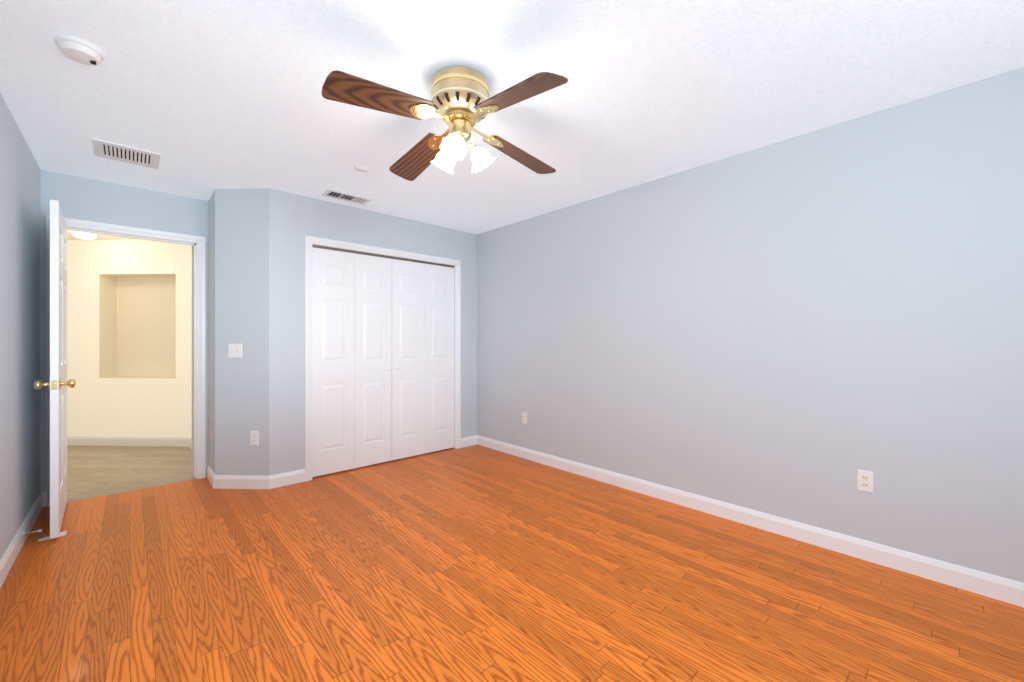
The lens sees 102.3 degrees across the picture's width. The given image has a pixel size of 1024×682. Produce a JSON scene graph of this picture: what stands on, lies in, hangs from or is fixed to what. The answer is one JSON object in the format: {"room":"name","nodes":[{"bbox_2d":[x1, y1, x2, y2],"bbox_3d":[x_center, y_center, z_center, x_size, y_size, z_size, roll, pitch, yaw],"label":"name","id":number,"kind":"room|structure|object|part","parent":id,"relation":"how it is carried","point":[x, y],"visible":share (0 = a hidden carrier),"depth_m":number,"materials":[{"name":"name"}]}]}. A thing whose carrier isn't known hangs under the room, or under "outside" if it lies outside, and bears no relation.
{"room":"empty bedroom","nodes":[
{"label":"empty bedroom","id":0,"kind":"room"},
{"bbox_2d":[0,93,39,559],"bbox_3d":[-1.629,-0.020,0.979,0.110,2.440,5.570,0,0,-43],"label":"wall","id":1,"kind":"structure","parent":0,"point":[19,328],"depth_m":2.39,"materials":[{"name":"grey paint"}]},
{"bbox_2d":[0,493,42,587],"bbox_3d":[-1.583,1.147,1.021,0.014,0.105,5.350,0,0,-43],"label":"baseboard","id":2,"kind":"structure","parent":1,"relation":"attached to","point":[9,557],"depth_m":2.34,"materials":[{"name":"white wood"}]},
{"bbox_2d":[24,529,41,535],"bbox_3d":[-2.881,1.150,2.484,0.069,0.024,0.024,0,0,-43],"label":"door stop","id":3,"kind":"object","parent":1,"relation":"attached to","point":[26,533],"visible":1,"depth_m":2.48,"materials":[{"name":"silver metal"}]},
{"bbox_2d":[67,240,122,436],"bbox_3d":[-5.664,-0.020,4.704,1.860,2.440,2.485,0,0,-43],"label":"wall","id":4,"kind":"structure","parent":0,"point":[98,406],"depth_m":4.74,"materials":[{"name":"white paint"}]},
{"bbox_2d":[67,436,189,446],"bbox_3d":[-5.351,1.147,4.756,3.394,0.105,0.014,0,0,2],"label":"baseboard","id":5,"kind":"structure","parent":4,"relation":"attached to","point":[123,441],"depth_m":4.71,"materials":[{"name":"white wood"}]},
{"bbox_2d":[67,230,142,239],"bbox_3d":[-4.031,-1.250,4.997,5.275,0.180,3.590,0,0,-43],"label":"ceiling","id":6,"kind":"structure","parent":0,"point":[70,236],"depth_m":4.67,"materials":[{"name":"white paint"}]},
{"bbox_2d":[71,231,97,239],"bbox_3d":[-4.613,-1.130,4.451,0.208,0.060,0.208,0,0,-43],"label":"hall ceiling light","id":7,"kind":"object","parent":6,"relation":"attached to","point":[83,235],"visible":0.98,"depth_m":4.40,"materials":[{"name":"white glass"}]},
{"bbox_2d":[40,169,208,492],"bbox_3d":[-3.696,-0.020,2.748,2.710,2.440,0.055,0,0,-43],"label":"wall","id":8,"kind":"structure","parent":0,"point":[83,198],"depth_m":3.23,"materials":[{"name":"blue paint"}]},
{"bbox_2d":[41,492,45,506],"bbox_3d":[-3.391,1.147,2.983,0.028,0.105,0.014,0,0,-43],"label":"baseboard","id":9,"kind":"structure","parent":8,"relation":"attached to","point":[44,498],"depth_m":2.98,"materials":[{"name":"white wood"}]},
{"bbox_2d":[46,215,205,506],"bbox_3d":[-3.080,0.165,3.356,0.850,2.070,0.112,0,0,-43],"label":"door frame","id":10,"kind":"structure","parent":8,"relation":"in","point":[194,244],"depth_m":3.60,"materials":[{"name":"white wood"}]},
{"bbox_2d":[33,200,75,538],"bbox_3d":[-3.025,0.169,2.772,0.175,2.030,0.825,0,0,-43],"label":"door","id":11,"kind":"structure","parent":10,"relation":"attached to","point":[57,383],"depth_m":2.49,"materials":[{"name":"white wood"}]},
{"bbox_2d":[99,274,175,378],"bbox_3d":[-4.284,-0.170,4.872,0.930,1.220,0.299,0,0,2],"label":"wall niche","id":12,"kind":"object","parent":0,"point":[137,326],"depth_m":4.92,"materials":[{"name":"beige paint"}]},
{"bbox_2d":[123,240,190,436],"bbox_3d":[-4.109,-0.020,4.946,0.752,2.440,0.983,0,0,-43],"label":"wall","id":13,"kind":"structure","parent":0,"point":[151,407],"depth_m":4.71,"materials":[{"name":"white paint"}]},
{"bbox_2d":[191,190,214,473],"bbox_3d":[-3.017,-0.020,4.088,0.112,2.440,1.860,0,0,-43],"label":"wall","id":14,"kind":"structure","parent":0,"point":[212,332],"depth_m":3.52,"materials":[{"name":"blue paint"}]},
{"bbox_2d":[189,437,191,449],"bbox_3d":[-3.213,1.147,4.207,0.014,0.105,1.320,0,0,-43],"label":"baseboard","id":15,"kind":"structure","parent":14,"relation":"attached to","point":[190,443],"depth_m":4.59,"materials":[{"name":"white wood"}]},
{"bbox_2d":[207,465,214,486],"bbox_3d":[-2.557,1.147,3.502,0.014,0.105,0.386,0,0,-43],"label":"baseboard","id":16,"kind":"structure","parent":14,"relation":"attached to","point":[210,474],"depth_m":3.49,"materials":[{"name":"white wood"}]},
{"bbox_2d":[215,188,268,475],"bbox_3d":[-2.197,-0.020,3.416,0.452,2.440,0.110,0,0,2],"label":"wall","id":17,"kind":"structure","parent":0,"point":[242,296],"depth_m":3.36,"materials":[{"name":"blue paint"}]},
{"bbox_2d":[228,344,241,357],"bbox_3d":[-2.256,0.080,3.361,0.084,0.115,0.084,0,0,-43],"label":"switch plate","id":18,"kind":"object","parent":17,"relation":"attached to","point":[234,350],"visible":1,"depth_m":3.36,"materials":[{"name":"white plastic"}]},
{"bbox_2d":[213,475,269,488],"bbox_3d":[-2.199,1.147,3.354,0.464,0.105,0.014,0,0,2],"label":"baseboard","id":19,"kind":"structure","parent":17,"relation":"attached to","point":[238,482],"depth_m":3.35,"materials":[{"name":"white wood"}]},
{"bbox_2d":[250,431,258,444],"bbox_3d":[-2.095,0.790,3.353,0.070,0.115,0.007,0,0,2],"label":"electrical outlet","id":20,"kind":"object","parent":17,"relation":"attached to","point":[254,437],"visible":1,"depth_m":3.35,"materials":[{"name":"white plastic"}]},
{"bbox_2d":[269,188,476,475],"bbox_3d":[-1.227,-0.020,4.118,2.135,2.440,0.110,0,0,-43],"label":"wall","id":21,"kind":"structure","parent":0,"point":[294,219],"depth_m":3.52,"materials":[{"name":"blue paint"}]},
{"bbox_2d":[269,469,304,488],"bbox_3d":[-1.872,1.147,3.436,0.274,0.105,0.014,0,0,-43],"label":"baseboard","id":22,"kind":"structure","parent":21,"relation":"attached to","point":[286,478],"depth_m":3.43,"materials":[{"name":"white wood"}]},
{"bbox_2d":[305,235,460,481],"bbox_3d":[-1.212,0.149,4.120,1.624,2.102,0.130,0,0,-43],"label":"closet door","id":23,"kind":"structure","parent":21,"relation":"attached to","point":[454,328],"depth_m":4.00,"materials":[{"name":"white wood"}]},
{"bbox_2d":[312,245,453,267],"bbox_3d":[-1.204,-0.829,4.112,1.496,0.022,0.034,0,0,-43],"label":"closet track","id":24,"kind":"object","parent":23,"relation":"attached to","point":[362,253],"visible":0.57,"depth_m":4.00,"materials":[{"name":"silver metal"}]},
{"bbox_2d":[461,435,476,447],"bbox_3d":[-0.491,1.147,4.715,0.243,0.105,0.014,0,0,-43],"label":"baseboard","id":25,"kind":"structure","parent":21,"relation":"attached to","point":[468,441],"depth_m":4.71,"materials":[{"name":"white wood"}]},
{"bbox_2d":[0,445,1023,681],"bbox_3d":[-2.139,1.230,2.953,5.275,0.060,9.160,0,0,-43],"label":"floor","id":26,"kind":"structure","parent":0,"point":[475,563],"depth_m":1.98,"materials":[{"name":"brown wood"}]},
{"bbox_2d":[38,530,66,540],"bbox_3d":[-2.810,1.191,2.523,0.115,0.018,0.038,0,0,-43],"label":"wedge","id":27,"kind":"object","parent":26,"relation":"on","point":[63,533],"visible":0.71,"depth_m":2.53,"materials":[{"name":"white plastic"}]},
{"bbox_2d":[0,0,1023,233],"bbox_3d":[-0.327,-1.290,2.185,3.660,0.100,5.570,0,0,-43],"label":"ceiling","id":28,"kind":"structure","parent":0,"point":[205,99],"depth_m":1.96,"materials":[{"name":"paint"}]},
{"bbox_2d":[54,35,104,65],"bbox_3d":[-1.826,-1.216,1.744,0.148,0.047,0.148,0,0,-43],"label":"smoke detector","id":29,"kind":"object","parent":28,"relation":"attached to","point":[78,50],"visible":1,"depth_m":1.72,"materials":[{"name":"white plastic"}]},
{"bbox_2d":[92,138,160,168],"bbox_3d":[-2.551,-1.235,2.737,0.320,0.010,0.310,0,0,-43],"label":"ceiling vent","id":30,"kind":"object","parent":28,"relation":"in","point":[120,152],"visible":0.98,"depth_m":2.73,"materials":[{"name":"white metal"}]},
{"bbox_2d":[322,189,371,204],"bbox_3d":[-1.417,-1.236,3.547,0.360,0.011,0.180,0,0,-43],"label":"ceiling vent","id":31,"kind":"object","parent":28,"relation":"in","point":[343,196],"visible":1,"depth_m":3.54,"materials":[{"name":"white metal"}]},
{"bbox_2d":[353,165,369,172],"bbox_3d":[-1.076,-1.229,2.950,0.100,0.022,0.048,0,0,-43],"label":"ceiling sensor","id":32,"kind":"object","parent":28,"relation":"attached to","point":[361,168],"visible":1,"depth_m":2.94,"materials":[{"name":"white plastic"}]},
{"bbox_2d":[321,66,567,180],"bbox_3d":[-0.248,-1.024,1.981,0.961,0.433,0.961,0,0,3],"label":"fan","id":33,"kind":"object","parent":28,"relation":"hanging from","point":[461,104],"visible":1,"depth_m":1.87,"materials":[{"name":"brown wood"}]},
{"bbox_3d":[-0.543,-1.007,1.714,0.456,0.006,0.156,-10,-5,-42],"label":"blade","id":34,"kind":"part","parent":33,"relation":"part of","materials":[{"name":"brown wood"}]},
{"bbox_3d":[-0.514,-1.007,2.276,0.156,0.006,0.456,16,-18,-39],"label":"blade","id":35,"kind":"part","parent":33,"relation":"part of","materials":[{"name":"brown wood"}]},
{"bbox_3d":[-0.245,-0.891,1.969,0.103,0.175,0.080,0,0,-43],"label":"pull chain","id":36,"kind":"part","parent":33,"relation":"part of","materials":[{"name":"metal"}]},
{"bbox_3d":[0.047,-1.007,2.248,0.456,0.006,0.156,10,5,-42],"label":"blade","id":37,"kind":"part","parent":33,"relation":"part of","materials":[{"name":"brown wood"}]},
{"bbox_3d":[0.019,-1.007,1.686,0.156,0.006,0.456,-16,18,-39],"label":"blade","id":38,"kind":"part","parent":33,"relation":"part of","materials":[{"name":"brown wood"}]},
{"bbox_2d":[477,67,1023,582],"bbox_3d":[0.939,-0.020,3.431,0.110,2.440,5.460,0,0,-43],"label":"wall","id":39,"kind":"structure","parent":0,"point":[801,327],"depth_m":2.46,"materials":[{"name":"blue paint"}]},
{"bbox_2d":[522,412,526,423],"bbox_3d":[0.127,0.790,4.220,0.007,0.115,0.070,0,0,-43],"label":"electrical outlet","id":40,"kind":"object","parent":39,"relation":"attached to","point":[524,418],"visible":1,"depth_m":4.22,"materials":[{"name":"white plastic"}]},
{"bbox_2d":[477,435,1023,607],"bbox_3d":[1.168,1.147,3.092,0.014,0.105,4.650,0,0,-43],"label":"baseboard","id":41,"kind":"structure","parent":39,"relation":"attached to","point":[986,584],"depth_m":2.45,"materials":[{"name":"white wood"}]},
{"bbox_2d":[857,469,873,492],"bbox_3d":[1.939,0.770,2.264,0.007,0.115,0.070,0,0,-43],"label":"electrical outlet","id":42,"kind":"object","parent":39,"relation":"attached to","point":[865,481],"visible":1,"depth_m":2.26,"materials":[{"name":"white plastic"}]},
{"bbox_3d":[-3.734,-0.020,2.788,2.710,2.440,0.055,0,0,-43],"label":"wall","id":43,"kind":"structure","parent":0,"visible":0},
{"bbox_2d":[192,246,193,475],"bbox_3d":[-3.135,0.144,3.393,0.904,2.112,0.019,0,0,-43],"label":"door frame","id":44,"kind":"structure","parent":43,"relation":"attached to","point":[192,360],"depth_m":3.66,"materials":[{"name":"white wood"}]}
]}

